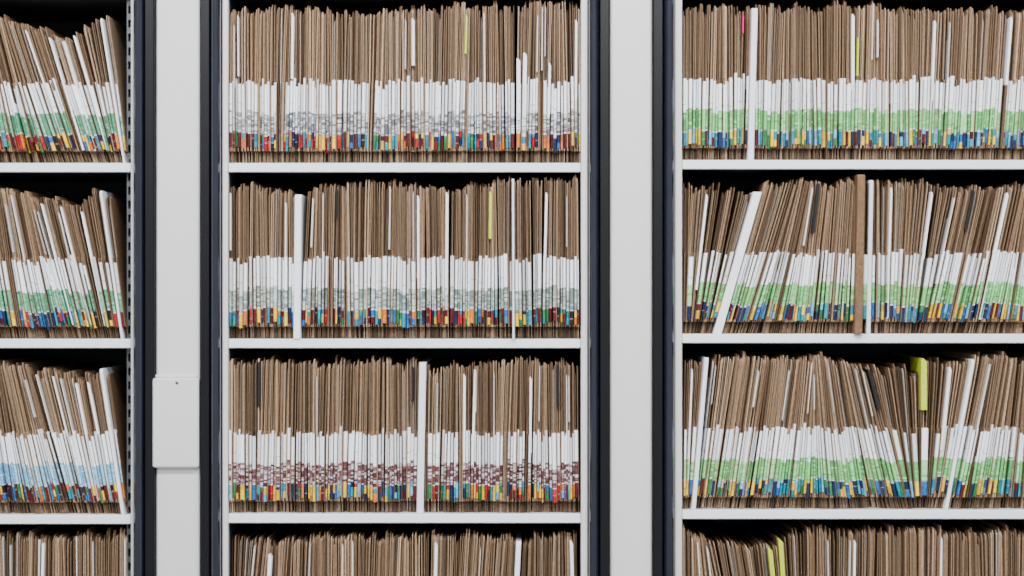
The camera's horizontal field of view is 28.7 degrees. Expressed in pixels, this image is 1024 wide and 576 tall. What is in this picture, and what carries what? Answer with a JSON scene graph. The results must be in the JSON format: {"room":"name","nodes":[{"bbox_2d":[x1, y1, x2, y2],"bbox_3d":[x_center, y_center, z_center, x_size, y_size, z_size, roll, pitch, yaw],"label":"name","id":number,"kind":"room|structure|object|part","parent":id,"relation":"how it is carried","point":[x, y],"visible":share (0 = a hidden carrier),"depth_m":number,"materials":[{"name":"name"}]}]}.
{"room":"file storage room","nodes":[
{"label":"file storage room","id":0,"kind":"room"},
{"bbox_3d":[0.000,1.004,1.200,6.000,0.050,5.000,0,0,0],"label":"floor","id":1,"kind":"structure","parent":0,"visible":0},
{"bbox_2d":[0,0,199,575],"bbox_3d":[-0.861,0.099,3.354,0.723,1.760,0.347,0,0,0],"label":"shelving unit","id":2,"kind":"object","parent":1,"relation":"on","point":[136,179],"depth_m":3.20,"materials":[{"name":"paint"}]},
{"bbox_3d":[-0.894,0.099,3.370,0.569,1.722,0.314,0,0,0],"label":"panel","id":3,"kind":"part","parent":2,"relation":"part of","materials":[{"name":"paper"}]},
{"bbox_2d":[0,524,127,575],"bbox_3d":[-0.896,0.511,3.352,0.557,0.263,0.307,0,0,0],"label":"file folders","id":4,"kind":"object","parent":2,"relation":"in","point":[25,549],"visible":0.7,"depth_m":3.22,"materials":[{"name":"paper"}]},
{"bbox_2d":[0,352,129,514],"bbox_3d":[-0.896,0.233,3.352,0.559,0.259,0.307,0,0,0],"label":"file folders","id":5,"kind":"object","parent":2,"relation":"in","point":[63,426],"visible":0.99,"depth_m":3.21,"materials":[{"name":"paper"}]},
{"bbox_2d":[0,185,129,338],"bbox_3d":[-0.896,-0.046,3.353,0.560,0.254,0.307,0,0,0],"label":"file folders","id":6,"kind":"object","parent":2,"relation":"in","point":[63,261],"visible":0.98,"depth_m":3.21,"materials":[{"name":"paper"}]},
{"bbox_2d":[0,14,129,162],"bbox_3d":[-0.895,-0.328,3.352,0.559,0.256,0.306,0,0,0],"label":"file folders","id":7,"kind":"object","parent":2,"relation":"in","point":[63,99],"visible":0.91,"depth_m":3.21,"materials":[{"name":"paper"}]},
{"bbox_3d":[-0.536,0.099,3.358,0.074,1.760,0.340,0,0,0],"label":"cabinet divider panel","id":8,"kind":"part","parent":2,"relation":"part of","materials":[{"name":"white metal"}]},
{"bbox_3d":[-0.537,0.212,3.196,0.074,0.148,0.011,0,0,0],"label":"plate","id":9,"kind":"part","parent":2,"relation":"part of","materials":[{"name":"paint"}]},
{"bbox_2d":[200,0,651,575],"bbox_3d":[-0.137,0.099,3.354,0.722,1.760,0.347,0,0,0],"label":"shelving unit","id":10,"kind":"object","parent":1,"relation":"on","point":[590,352],"depth_m":3.20,"materials":[{"name":"paint"}]},
{"bbox_2d":[229,350,578,512],"bbox_3d":[-0.173,0.234,3.352,0.561,0.254,0.307,0,0,0],"label":"file folders","id":11,"kind":"object","parent":10,"relation":"in","point":[348,432],"visible":1,"depth_m":3.21,"materials":[{"name":"paper"}]},
{"bbox_2d":[230,175,578,338],"bbox_3d":[-0.173,-0.051,3.347,0.560,0.263,0.318,0,0,0],"label":"file folders","id":12,"kind":"object","parent":10,"relation":"in","point":[372,259],"visible":1,"depth_m":3.21,"materials":[{"name":"paper"}]},
{"bbox_2d":[232,523,576,575],"bbox_3d":[-0.173,0.515,3.352,0.558,0.255,0.307,0,0,0],"label":"file folders","id":13,"kind":"object","parent":10,"relation":"in","point":[258,549],"visible":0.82,"depth_m":3.23,"materials":[{"name":"paper"}]},
{"bbox_2d":[230,0,580,162],"bbox_3d":[-0.171,-0.332,3.347,0.563,0.263,0.317,0,0,0],"label":"file folders","id":14,"kind":"object","parent":10,"relation":"in","point":[313,86],"visible":0.96,"depth_m":3.21,"materials":[{"name":"paper"}]},
{"bbox_3d":[0.191,0.099,3.365,0.067,1.760,0.326,0,0,0],"label":"cabinet divider panel","id":15,"kind":"part","parent":10,"relation":"part of","materials":[{"name":"white metal"}]},
{"bbox_2d":[652,0,1023,575],"bbox_3d":[0.558,0.099,3.354,0.666,1.760,0.347,0,0,0],"label":"shelving unit","id":16,"kind":"object","parent":1,"relation":"on","point":[669,171],"visible":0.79,"depth_m":3.20,"materials":[{"name":"paint"}]},
{"bbox_2d":[682,346,1023,509],"bbox_3d":[0.559,0.228,3.352,0.569,0.253,0.307,0,0,0],"label":"file folders","id":17,"kind":"object","parent":16,"relation":"in","point":[800,427],"visible":1,"depth_m":3.21,"materials":[{"name":"paper"}]},
{"bbox_2d":[682,0,1023,159],"bbox_3d":[0.558,-0.335,3.352,0.568,0.260,0.307,0,0,0],"label":"file folders","id":18,"kind":"object","parent":16,"relation":"in","point":[840,81],"visible":0.96,"depth_m":3.21,"materials":[{"name":"paper"}]},
{"bbox_2d":[682,175,1023,333],"bbox_3d":[0.559,-0.054,3.348,0.569,0.254,0.316,0,0,0],"label":"file folders","id":19,"kind":"object","parent":16,"relation":"in","point":[853,254],"visible":0.99,"depth_m":3.21,"materials":[{"name":"paper"}]},
{"bbox_2d":[682,518,1023,575],"bbox_3d":[0.559,0.507,3.352,0.570,0.259,0.307,0,0,0],"label":"file folders","id":20,"kind":"object","parent":16,"relation":"in","point":[773,547],"visible":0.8,"depth_m":3.22,"materials":[{"name":"paper"}]}
]}

